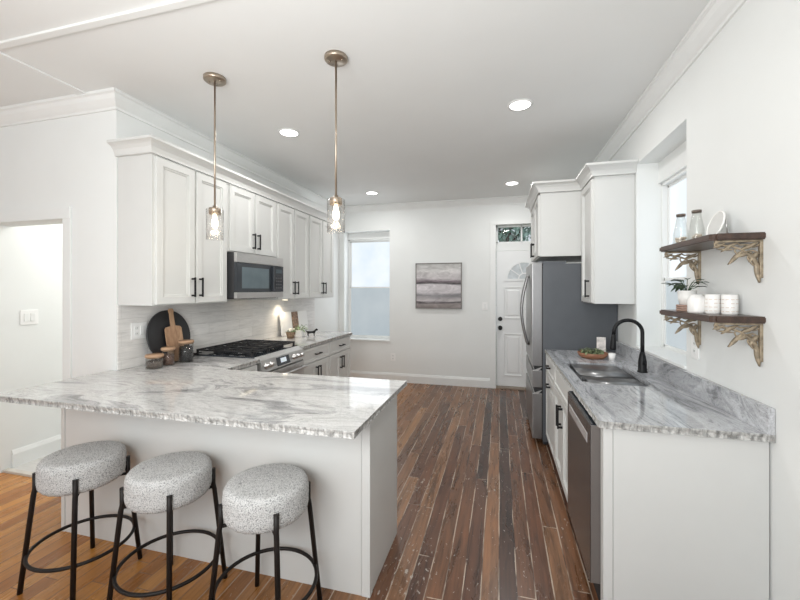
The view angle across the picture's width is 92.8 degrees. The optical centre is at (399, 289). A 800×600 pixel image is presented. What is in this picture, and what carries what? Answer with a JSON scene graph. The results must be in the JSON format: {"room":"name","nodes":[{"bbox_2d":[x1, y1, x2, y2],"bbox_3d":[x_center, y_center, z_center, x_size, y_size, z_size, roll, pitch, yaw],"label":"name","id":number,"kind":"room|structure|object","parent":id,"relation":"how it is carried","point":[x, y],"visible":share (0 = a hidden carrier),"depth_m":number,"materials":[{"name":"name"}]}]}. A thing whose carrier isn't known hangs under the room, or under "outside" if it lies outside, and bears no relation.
{"room":"kitchen","nodes":[
{"label":"kitchen","id":0,"kind":"room"},
{"bbox_2d":[0,206,71,379],"bbox_3d":[-2.855,0.441,2.886,0.960,2.085,0.018,0,0,15],"label":"trim","id":1,"kind":"structure","parent":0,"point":[64,213],"depth_m":2.77,"materials":[{"name":"paint"}]},
{"bbox_2d":[12,224,61,449],"bbox_3d":[-2.901,0.059,4.601,0.150,2.847,2.975,0,0,15],"label":"wall","id":2,"kind":"structure","parent":0,"point":[36,249],"depth_m":3.31,"materials":[{"name":"paint"}]},
{"bbox_2d":[2,468,33,476],"bbox_3d":[-2.825,1.474,3.002,0.810,0.018,0.040,0,0,15],"label":"trim","id":3,"kind":"structure","parent":2,"relation":"attached to","point":[8,470],"depth_m":3.06,"materials":[{"name":"wood"}]},
{"bbox_2d":[20,310,37,324],"bbox_3d":[-3.171,0.238,3.258,0.010,0.125,0.130,0,0,15],"label":"light switch","id":4,"kind":"object","parent":2,"relation":"attached to","point":[27,317],"visible":1,"depth_m":3.25,"materials":[{"name":"white plastic"}]},
{"bbox_2d":[12,434,60,467],"bbox_3d":[-2.840,1.401,4.507,0.016,0.140,2.825,0,0,15],"label":"baseboard","id":5,"kind":"structure","parent":2,"relation":"attached to","point":[31,452],"depth_m":3.29,"materials":[{"name":"paint"}]},
{"bbox_2d":[0,0,746,213],"bbox_3d":[-1.624,-1.312,1.611,6.040,0.105,9.490,0,0,15],"label":"trim","id":6,"kind":"structure","parent":2,"relation":"attached to","point":[716,14],"depth_m":2.81,"materials":[{"name":"paint"}]},
{"bbox_2d":[0,52,85,94],"bbox_3d":[-2.273,-1.359,2.407,0.080,0.010,0.490,0,0,15],"label":"trim","id":7,"kind":"structure","parent":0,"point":[6,58],"depth_m":2.40,"materials":[{"name":"paint"}]},
{"bbox_2d":[0,112,99,472],"bbox_3d":[-3.201,0.059,3.064,2.250,2.847,0.150,0,0,15],"label":"wall pier","id":8,"kind":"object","parent":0,"point":[53,163],"visible":0.38,"depth_m":2.79,"materials":[{"name":"paint"}]},
{"bbox_2d":[0,0,214,49],"bbox_3d":[-1.577,-1.357,1.947,5.960,0.014,0.041,0,0,15],"label":"trim","id":9,"kind":"structure","parent":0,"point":[171,5],"depth_m":1.92,"materials":[{"name":"paint"}]},
{"bbox_2d":[100,110,338,371],"bbox_3d":[-1.575,0.059,4.532,0.150,2.847,3.815,0,0,15],"label":"wall","id":10,"kind":"structure","parent":0,"point":[114,124],"depth_m":2.70,"materials":[{"name":"paint"}]},
{"bbox_2d":[118,154,226,305],"bbox_3d":[-1.718,-0.407,2.987,0.352,1.039,0.738,0,0,15],"label":"upper cabinet","id":11,"kind":"object","parent":10,"relation":"attached to","point":[170,252],"visible":1,"depth_m":2.73,"materials":[{"name":"paint"}]},
{"bbox_2d":[117,298,314,369],"bbox_3d":[-1.609,0.340,4.083,0.010,0.454,2.921,0,0,15],"label":"tile backsplash","id":12,"kind":"structure","parent":10,"relation":"attached to","point":[210,324],"depth_m":3.58,"materials":[{"name":"tile"}]},
{"bbox_2d":[131,322,146,339],"bbox_3d":[-1.930,0.305,2.818,0.010,0.120,0.125,0,0,15],"label":"wall outlet","id":13,"kind":"object","parent":12,"relation":"attached to","point":[138,330],"visible":0.93,"depth_m":2.81,"materials":[{"name":"white plastic"}]},
{"bbox_2d":[227,183,275,256],"bbox_3d":[-1.530,-0.629,3.703,0.352,0.595,0.738,0,0,15],"label":"upper cabinet","id":14,"kind":"object","parent":10,"relation":"attached to","point":[251,217],"visible":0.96,"depth_m":3.61,"materials":[{"name":"paint"}]},
{"bbox_2d":[227,252,282,298],"bbox_3d":[-1.490,-0.118,3.692,0.410,0.411,0.728,0,0,15],"label":"microwave","id":15,"kind":"object","parent":14,"relation":"attached to","point":[249,276],"visible":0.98,"depth_m":3.51,"materials":[{"name":"metal"}]},
{"bbox_2d":[251,202,308,299],"bbox_3d":[-1.345,-0.407,4.405,0.352,1.039,0.711,0,0,15],"label":"upper cabinet","id":16,"kind":"object","parent":10,"relation":"attached to","point":[292,225],"visible":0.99,"depth_m":4.33,"materials":[{"name":"paint"}]},
{"bbox_2d":[309,215,333,297],"bbox_3d":[-1.163,-0.407,5.101,0.352,1.039,0.723,0,0,15],"label":"upper cabinet","id":17,"kind":"object","parent":10,"relation":"attached to","point":[321,233],"visible":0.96,"depth_m":5.01,"materials":[{"name":"paint"}]},
{"bbox_2d":[107,134,339,223],"bbox_3d":[-1.430,-0.974,4.037,0.377,0.092,3.074,0,0,15],"label":"crown molding","id":18,"kind":"structure","parent":17,"relation":"on","point":[143,144],"depth_m":2.98,"materials":[{"name":"paint"}]},
{"bbox_2d":[0,383,597,599],"bbox_3d":[-1.410,1.537,1.735,6.390,0.132,9.840,0,0,15],"label":"floor","id":19,"kind":"structure","parent":0,"point":[483,514],"depth_m":2.31,"materials":[{"name":"brown wood"}]},
{"bbox_2d":[16,440,142,599],"bbox_3d":[-1.643,1.162,1.978,0.448,0.644,0.448,0,0,15],"label":"bar stool","id":20,"kind":"object","parent":19,"relation":"on","point":[74,470],"visible":0.98,"depth_m":1.87,"materials":[{"name":"fabric"}]},
{"bbox_2d":[107,451,227,599],"bbox_3d":[-1.109,1.162,1.837,0.448,0.644,0.448,0,0,15],"label":"bar stool","id":21,"kind":"object","parent":19,"relation":"on","point":[169,482],"visible":0.98,"depth_m":1.73,"materials":[{"name":"white fabric"}]},
{"bbox_2d":[61,395,396,597],"bbox_3d":[-1.048,1.041,2.328,2.002,0.884,0.509,0,0,15],"label":"base cabinet","id":22,"kind":"object","parent":19,"relation":"on","point":[354,482],"visible":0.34,"depth_m":2.01,"materials":[{"name":"paint"}]},
{"bbox_2d":[0,356,406,439],"bbox_3d":[-1.027,0.584,2.404,2.088,0.031,1.295,0,0,15],"label":"countertop","id":23,"kind":"structure","parent":22,"relation":"on","point":[204,389],"depth_m":2.04,"materials":[{"name":"stone"}]},
{"bbox_2d":[145,353,163,368],"bbox_3d":[-1.770,0.517,2.745,0.118,0.100,0.118,0,0,15],"label":"glass jar","id":24,"kind":"object","parent":23,"relation":"on","point":[156,363],"visible":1,"depth_m":2.71,"materials":[{"name":"clear glass"}]},
{"bbox_2d":[146,310,189,359],"bbox_3d":[-1.827,0.366,3.019,0.082,0.402,0.406,0,0,15],"label":"round board","id":25,"kind":"object","parent":23,"relation":"on","point":[155,333],"visible":0.66,"depth_m":2.94,"materials":[{"name":"black wood"}]},
{"bbox_2d":[161,346,175,364],"bbox_3d":[-1.741,0.500,2.858,0.096,0.133,0.096,0,0,15],"label":"glass jar","id":26,"kind":"object","parent":23,"relation":"on","point":[168,359],"visible":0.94,"depth_m":2.83,"materials":[{"name":"clear glass"}]},
{"bbox_2d":[164,308,183,360],"bbox_3d":[-1.789,0.357,3.014,0.084,0.414,0.152,0,0,15],"label":"paddle board","id":27,"kind":"object","parent":23,"relation":"on","point":[173,333],"visible":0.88,"depth_m":3.00,"materials":[{"name":"brown wood"}]},
{"bbox_2d":[178,339,193,361],"bbox_3d":[-1.678,0.483,2.987,0.112,0.168,0.112,0,0,15],"label":"glass jar","id":28,"kind":"object","parent":23,"relation":"on","point":[185,352],"visible":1,"depth_m":2.95,"materials":[{"name":"clear glass"}]},
{"bbox_2d":[238,364,256,370],"bbox_3d":[-1.525,1.041,2.988,0.728,0.884,0.403,0,0,15],"label":"base cabinet","id":29,"kind":"object","parent":19,"relation":"on","point":[252,367],"visible":0.02,"depth_m":3.02,"materials":[{"name":"paint"}]},
{"bbox_2d":[195,339,307,373],"bbox_3d":[-1.346,0.988,3.522,0.757,0.950,0.700,0,0,15],"label":"gas range","id":30,"kind":"object","parent":19,"relation":"on","point":[276,356],"visible":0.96,"depth_m":3.40,"materials":[{"name":"metal"}]},
{"bbox_2d":[195,345,297,358],"bbox_3d":[-1.409,0.567,3.538,0.625,0.023,0.700,0,0,15],"label":"cooktop","id":31,"kind":"object","parent":30,"relation":"in","point":[265,353],"depth_m":3.30,"materials":[{"name":"black metal"}]},
{"bbox_2d":[208,463,321,599],"bbox_3d":[-0.594,1.162,1.699,0.448,0.644,0.448,0,0,15],"label":"bar stool","id":32,"kind":"object","parent":19,"relation":"on","point":[266,498],"visible":1,"depth_m":1.59,"materials":[{"name":"white fabric"}]},
{"bbox_2d":[302,342,329,375],"bbox_3d":[-1.210,1.041,4.188,0.728,0.884,0.633,0,0,15],"label":"base cabinet","id":33,"kind":"object","parent":19,"relation":"on","point":[317,358],"visible":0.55,"depth_m":4.12,"materials":[{"name":"paint"}]},
{"bbox_2d":[261,331,351,349],"bbox_3d":[-1.133,0.584,4.498,0.698,0.031,1.295,0,0,15],"label":"countertop","id":34,"kind":"structure","parent":33,"relation":"on","point":[320,337],"depth_m":4.40,"materials":[{"name":"stone"}]},
{"bbox_2d":[279,311,292,335],"bbox_3d":[-1.400,0.421,4.690,0.046,0.289,0.250,0,0,15],"label":"leaning board","id":35,"kind":"object","parent":34,"relation":"on","point":[285,317],"visible":0.75,"depth_m":4.66,"materials":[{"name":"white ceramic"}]},
{"bbox_2d":[285,328,295,338],"bbox_3d":[-1.268,0.509,4.437,0.129,0.118,0.110,0,0,15],"label":"woven basket","id":36,"kind":"object","parent":34,"relation":"on","point":[290,334],"visible":1,"depth_m":4.40,"materials":[{"name":"wicker"}]},
{"bbox_2d":[286,332,294,338],"bbox_3d":[-1.275,0.532,4.435,0.103,0.072,0.103,0,0,15],"label":"pot","id":37,"kind":"object","parent":36,"relation":"on","point":[290,335],"depth_m":4.40,"materials":[{"name":"wicker"}]},
{"bbox_2d":[291,311,298,331],"bbox_3d":[-1.344,0.426,4.897,0.047,0.279,0.130,0,0,15],"label":"carved plaque","id":38,"kind":"object","parent":34,"relation":"on","point":[295,322],"visible":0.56,"depth_m":4.88,"materials":[{"name":"brown wood"}]},
{"bbox_2d":[293,325,306,336],"bbox_3d":[-1.202,0.496,4.580,0.225,0.144,0.203,0,0,15],"label":"herb pot","id":39,"kind":"object","parent":34,"relation":"on","point":[299,333],"visible":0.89,"depth_m":4.55,"materials":[{"name":"white ceramic"}]},
{"bbox_2d":[297,311,308,331],"bbox_3d":[-1.295,0.426,5.081,0.050,0.278,0.230,0,0,15],"label":"leaning board","id":40,"kind":"object","parent":34,"relation":"on","point":[302,315],"visible":0.76,"depth_m":5.08,"materials":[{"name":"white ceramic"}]},
{"bbox_2d":[306,328,317,335],"bbox_3d":[-1.072,0.522,4.628,0.149,0.092,0.035,0,0,-11],"label":"dog figurine","id":41,"kind":"object","parent":34,"relation":"on","point":[316,329],"visible":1,"depth_m":4.62,"materials":[{"name":"black metal"}]},
{"bbox_2d":[330,336,349,376],"bbox_3d":[-1.049,1.041,4.799,0.728,0.884,0.628,0,0,15],"label":"base cabinet","id":42,"kind":"object","parent":19,"relation":"on","point":[339,348],"visible":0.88,"depth_m":4.69,"materials":[{"name":"paint"}]},
{"bbox_2d":[544,354,554,457],"bbox_3d":[1.587,1.041,3.246,0.656,0.884,0.583,0,0,15],"label":"base cabinet","id":43,"kind":"object","parent":19,"relation":"on","point":[549,366],"visible":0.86,"depth_m":3.32,"materials":[{"name":"paint"}]},
{"bbox_2d":[545,349,775,442],"bbox_3d":[1.418,0.584,2.546,0.628,0.031,2.035,0,0,15],"label":"countertop","id":44,"kind":"structure","parent":43,"relation":"on","point":[663,406],"depth_m":1.83,"materials":[{"name":"stone"}]},
{"bbox_2d":[577,347,607,359],"bbox_3d":[1.604,0.531,3.171,0.232,0.074,0.241,0,0,15],"label":"wooden bowl","id":45,"kind":"object","parent":44,"relation":"on","point":[597,354],"visible":1,"depth_m":3.11,"materials":[{"name":"red wood"}]},
{"bbox_2d":[579,347,603,354],"bbox_3d":[1.603,0.521,3.174,0.216,0.053,0.236,0,0,15],"label":"greenery","id":46,"kind":"object","parent":45,"relation":"on","point":[597,351],"depth_m":3.14,"materials":[{"name":"green plant"}]},
{"bbox_2d":[597,337,605,351],"bbox_3d":[1.743,0.490,3.300,0.070,0.155,0.030,0,0,23],"label":"card","id":47,"kind":"object","parent":44,"relation":"on","point":[601,341],"visible":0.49,"depth_m":3.29,"materials":[{"name":"white paper"}]},
{"bbox_2d":[570,364,647,386],"bbox_3d":[1.395,0.679,2.603,0.389,0.207,0.699,0,0,15],"label":"sink","id":48,"kind":"object","parent":44,"relation":"in","point":[596,374],"visible":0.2,"depth_m":2.58,"materials":[{"name":"metal"}]},
{"bbox_2d":[608,353,615,360],"bbox_3d":[1.700,0.540,3.053,0.052,0.055,0.052,0,0,15],"label":"cup","id":49,"kind":"object","parent":44,"relation":"on","point":[611,355],"visible":1,"depth_m":3.04,"materials":[{"name":"white ceramic"}]},
{"bbox_2d":[610,318,647,372],"bbox_3d":[1.574,0.384,2.612,0.234,0.368,0.110,0,0,15],"label":"kitchen faucet","id":50,"kind":"object","parent":44,"relation":"on","point":[642,362],"visible":1,"depth_m":2.61,"materials":[{"name":"black metal"}]},
{"bbox_2d":[520,261,617,444],"bbox_3d":[1.698,0.606,4.009,0.824,1.754,0.912,0,0,15],"label":"refrigerator","id":51,"kind":"object","parent":19,"relation":"on","point":[557,318],"visible":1,"depth_m":3.61,"materials":[{"name":"metal"}]},
{"bbox_2d":[568,391,600,599],"bbox_3d":[1.225,1.046,1.934,0.603,0.873,0.592,0,0,15],"label":"dishwasher","id":52,"kind":"object","parent":19,"relation":"on","point":[584,436],"visible":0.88,"depth_m":1.82,"materials":[{"name":"metal"}]},
{"bbox_2d":[554,366,646,502],"bbox_3d":[1.415,1.041,2.593,0.654,0.884,0.763,0,0,15],"label":"base cabinet","id":53,"kind":"object","parent":19,"relation":"on","point":[561,388],"visible":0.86,"depth_m":2.68,"materials":[{"name":"paint"}]},
{"bbox_2d":[601,428,768,599],"bbox_3d":[1.182,1.041,1.606,0.599,0.884,0.048,0,0,15],"label":"end panel","id":54,"kind":"object","parent":19,"relation":"on","point":[684,517],"visible":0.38,"depth_m":1.59,"materials":[{"name":"paint"}]},
{"bbox_2d":[0,0,709,205],"bbox_3d":[-1.410,-1.424,1.735,6.390,0.120,9.840,0,0,15],"label":"ceiling","id":55,"kind":"structure","parent":0,"point":[425,88],"depth_m":2.43,"materials":[{"name":"paint"}]},
{"bbox_2d":[203,72,225,227],"bbox_3d":[-1.194,-0.842,2.455,0.136,1.044,0.136,0,0,15],"label":"pendant light","id":56,"kind":"object","parent":55,"relation":"hanging from","point":[214,79],"visible":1,"depth_m":2.45,"materials":[{"name":"gold metal"}]},
{"bbox_2d":[278,128,299,136],"bbox_3d":[-0.965,-1.361,3.309,0.184,0.007,0.184,0,0,15],"label":"recessed light","id":57,"kind":"object","parent":55,"relation":"in","point":[287,132],"visible":1,"depth_m":3.30,"materials":[{"name":"paint"}]},
{"bbox_2d":[280,130,297,135],"bbox_3d":[-0.965,-1.361,3.309,0.146,0.004,0.146,0,0,15],"label":"diffuser","id":58,"kind":"object","parent":57,"relation":"attached to","point":[282,132],"depth_m":3.30,"materials":[{"name":"white plastic"}]},
{"bbox_2d":[324,50,347,219],"bbox_3d":[-0.376,-0.848,2.234,0.136,1.032,0.136,0,0,15],"label":"pendant light","id":59,"kind":"object","parent":55,"relation":"hanging from","point":[335,58],"visible":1,"depth_m":2.23,"materials":[{"name":"gold metal"}]},
{"bbox_2d":[365,191,377,194],"bbox_3d":[-0.396,-1.361,5.377,0.184,0.007,0.184,0,0,15],"label":"recessed light","id":60,"kind":"object","parent":55,"relation":"in","point":[368,192],"visible":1,"depth_m":5.36,"materials":[{"name":"paint"}]},
{"bbox_2d":[505,181,518,184],"bbox_3d":[1.437,-1.361,4.885,0.184,0.007,0.184,0,0,15],"label":"recessed light","id":61,"kind":"object","parent":55,"relation":"in","point":[509,182],"visible":1,"depth_m":4.88,"materials":[{"name":"paint"}]},
{"bbox_2d":[507,99,532,110],"bbox_3d":[0.887,-1.361,2.812,0.184,0.007,0.184,0,0,15],"label":"recessed light","id":62,"kind":"object","parent":55,"relation":"in","point":[519,104],"visible":1,"depth_m":2.80,"materials":[{"name":"paint"}]},
{"bbox_2d":[510,101,529,109],"bbox_3d":[0.887,-1.361,2.812,0.146,0.004,0.146,0,0,15],"label":"diffuser","id":63,"kind":"object","parent":62,"relation":"attached to","point":[514,105],"depth_m":2.81,"materials":[{"name":"white plastic"}]},
{"bbox_2d":[339,204,574,378],"bbox_3d":[0.802,0.059,6.024,4.290,2.847,0.280,0,0,15],"label":"wall","id":64,"kind":"structure","parent":0,"point":[439,342],"depth_m":5.97,"materials":[{"name":"paint"}]},
{"bbox_2d":[348,232,389,338],"bbox_3d":[-0.495,-0.070,6.432,0.783,1.775,0.090,0,0,15],"label":"window","id":65,"kind":"structure","parent":64,"relation":"in","point":[369,252],"depth_m":6.44,"materials":[{"name":"glass"}]},
{"bbox_2d":[350,337,390,341],"bbox_3d":[-0.527,0.828,6.309,0.823,0.021,0.205,0,0,15],"label":"trim","id":66,"kind":"structure","parent":64,"relation":"attached to","point":[351,338],"depth_m":6.22,"materials":[{"name":"paint"}]},
{"bbox_2d":[350,370,489,387],"bbox_3d":[0.019,1.413,5.480,2.450,0.140,1.170,0,0,15],"label":"baseboard","id":67,"kind":"structure","parent":64,"relation":"attached to","point":[410,378],"depth_m":5.96,"materials":[{"name":"paint"}]},
{"bbox_2d":[416,263,461,308],"bbox_3d":[0.597,-0.054,5.913,0.721,0.711,0.038,0,0,15],"label":"painting","id":68,"kind":"object","parent":64,"relation":"attached to","point":[438,285],"visible":1,"depth_m":5.90,"materials":[{"name":"fabric"}]},
{"bbox_2d":[490,219,530,388],"bbox_3d":[1.858,0.228,5.693,0.990,2.510,0.224,0,0,15],"label":"trim","id":69,"kind":"structure","parent":64,"relation":"attached to","point":[494,246],"depth_m":5.71,"materials":[{"name":"paint"}]},
{"bbox_2d":[496,385,525,389],"bbox_3d":[1.853,1.472,5.675,0.820,0.022,0.180,0,0,15],"label":"trim","id":70,"kind":"structure","parent":64,"relation":"attached to","point":[497,386],"depth_m":5.67,"materials":[{"name":"brown wood"}]},
{"bbox_2d":[496,225,530,242],"bbox_3d":[1.873,-0.835,5.748,0.820,0.265,0.050,0,0,15],"label":"window","id":71,"kind":"structure","parent":64,"relation":"in","point":[521,226],"depth_m":5.77,"materials":[{"name":"glass"}]},
{"bbox_2d":[496,250,531,386],"bbox_3d":[1.850,0.439,5.663,0.812,2.036,0.110,0,0,15],"label":"door","id":72,"kind":"structure","parent":64,"relation":"in","point":[511,353],"depth_m":5.72,"materials":[{"name":"paint"}]},
{"bbox_2d":[575,0,799,599],"bbox_3d":[1.442,0.059,0.805,0.300,2.847,9.490,0,0,15],"label":"wall","id":73,"kind":"structure","parent":0,"point":[736,108],"depth_m":1.65,"materials":[{"name":"paint"}]},
{"bbox_2d":[530,191,580,261],"bbox_3d":[1.752,-0.616,4.001,0.720,0.603,0.928,0,0,15],"label":"upper cabinet","id":74,"kind":"object","parent":73,"relation":"attached to","point":[555,216],"visible":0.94,"depth_m":3.60,"materials":[{"name":"paint"}]},
{"bbox_2d":[525,159,638,212],"bbox_3d":[1.684,-0.965,3.787,0.744,0.092,1.534,0,0,15],"label":"crown molding","id":75,"kind":"structure","parent":74,"relation":"on","point":[589,171],"depth_m":3.30,"materials":[{"name":"paint"}]},
{"bbox_2d":[581,174,634,303],"bbox_3d":[1.756,-0.400,3.285,0.348,1.034,0.441,0,0,15],"label":"upper cabinet","id":76,"kind":"object","parent":73,"relation":"attached to","point":[607,202],"visible":1,"depth_m":3.08,"materials":[{"name":"paint"}]},
{"bbox_2d":[635,346,685,369],"bbox_3d":[1.834,0.454,2.576,0.182,0.018,0.828,0,0,15],"label":"trim","id":77,"kind":"structure","parent":73,"relation":"attached to","point":[677,359],"depth_m":2.56,"materials":[{"name":"paint"}]},
{"bbox_2d":[658,141,685,354],"bbox_3d":[1.946,-0.261,2.547,0.090,1.448,0.828,0,0,15],"label":"window","id":78,"kind":"structure","parent":73,"relation":"in","point":[671,169],"depth_m":2.82,"materials":[{"name":"glass"}]},
{"bbox_2d":[691,335,698,359],"bbox_3d":[1.621,0.318,2.092,0.008,0.125,0.078,0,0,15],"label":"wall outlet","id":79,"kind":"object","parent":73,"relation":"attached to","point":[694,350],"visible":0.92,"depth_m":2.09,"materials":[{"name":"white plastic"}]},
{"bbox_2d":[616,341,774,434],"bbox_3d":[1.710,0.516,2.470,0.024,0.103,2.033,0,0,15],"label":"backsplash","id":80,"kind":"structure","parent":73,"relation":"attached to","point":[761,416],"depth_m":1.87,"materials":[{"name":"stone"}]},
{"bbox_2d":[659,232,765,282],"bbox_3d":[1.459,-0.130,1.831,0.188,0.206,0.554,0,0,15],"label":"wall shelf","id":81,"kind":"object","parent":73,"relation":"attached to","point":[726,240],"visible":1,"depth_m":1.59,"materials":[{"name":"brown wood"}]},
{"bbox_2d":[675,213,686,242],"bbox_3d":[1.470,-0.315,1.992,0.072,0.161,0.072,0,0,15],"label":"glass bottle","id":82,"kind":"object","parent":81,"relation":"on","point":[680,239],"visible":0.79,"depth_m":1.98,"materials":[{"name":"clear glass"}]},
{"bbox_2d":[691,209,701,238],"bbox_3d":[1.474,-0.315,1.892,0.072,0.161,0.072,0,0,15],"label":"glass bottle","id":83,"kind":"object","parent":81,"relation":"on","point":[698,210],"visible":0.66,"depth_m":1.88,"materials":[{"name":"clear glass"}]},
{"bbox_2d":[706,210,727,234],"bbox_3d":[1.478,-0.300,1.771,0.062,0.133,0.108,0,0,8],"label":"plate","id":84,"kind":"object","parent":81,"relation":"on","point":[717,221],"visible":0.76,"depth_m":1.76,"materials":[{"name":"white ceramic"}]},
{"bbox_2d":[659,309,765,366],"bbox_3d":[1.459,0.214,1.831,0.188,0.206,0.554,0,0,15],"label":"wall shelf","id":85,"kind":"object","parent":73,"relation":"attached to","point":[722,320],"visible":1,"depth_m":1.58,"materials":[{"name":"brown wood"}]},
{"bbox_2d":[676,304,686,310],"bbox_3d":[1.476,0.095,1.959,0.092,0.032,0.092,0,0,15],"label":"stack","id":86,"kind":"object","parent":85,"relation":"on","point":[679,307],"visible":0.56,"depth_m":1.94,"materials":[{"name":"brown wood"}]},
{"bbox_2d":[661,278,708,304],"bbox_3d":[1.482,0.009,1.974,0.180,0.137,0.169,0,0,-22],"label":"potted plant","id":87,"kind":"object","parent":86,"relation":"on","point":[683,295],"visible":0.97,"depth_m":1.95,"materials":[{"name":"green plant"}]},
{"bbox_2d":[687,295,704,312],"bbox_3d":[1.410,0.068,1.806,0.077,0.086,0.077,0,0,15],"label":"ribbed vase","id":88,"kind":"object","parent":85,"relation":"on","point":[695,303],"visible":0.92,"depth_m":1.78,"materials":[{"name":"white ceramic"}]},
{"bbox_2d":[705,294,720,313],"bbox_3d":[1.436,0.067,1.747,0.060,0.088,0.060,0,0,15],"label":"ceramic jar","id":89,"kind":"object","parent":85,"relation":"on","point":[712,301],"visible":0.95,"depth_m":1.73,"materials":[{"name":"white ceramic"}]},
{"bbox_2d":[721,295,738,314],"bbox_3d":[1.462,0.067,1.689,0.060,0.088,0.060,0,0,15],"label":"ceramic jar","id":90,"kind":"object","parent":85,"relation":"on","point":[729,303],"visible":1,"depth_m":1.67,"materials":[{"name":"white ceramic"}]},
{"label":"outside","id":91,"kind":"structure","parent":0,"visible":0},
{"bbox_3d":[2.579,1.573,9.812,12.000,0.120,7.710,0,0,15],"label":"ground","id":92,"kind":"structure","parent":91,"visible":0},
{"bbox_2d":[498,227,530,241],"bbox_3d":[2.538,-1.508,9.214,6.599,5.988,3.162,0,0,15],"label":"tree","id":93,"kind":"object","parent":92,"relation":"on","point":[516,236],"visible":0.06,"depth_m":8.98,"materials":[{"name":"green plant"}]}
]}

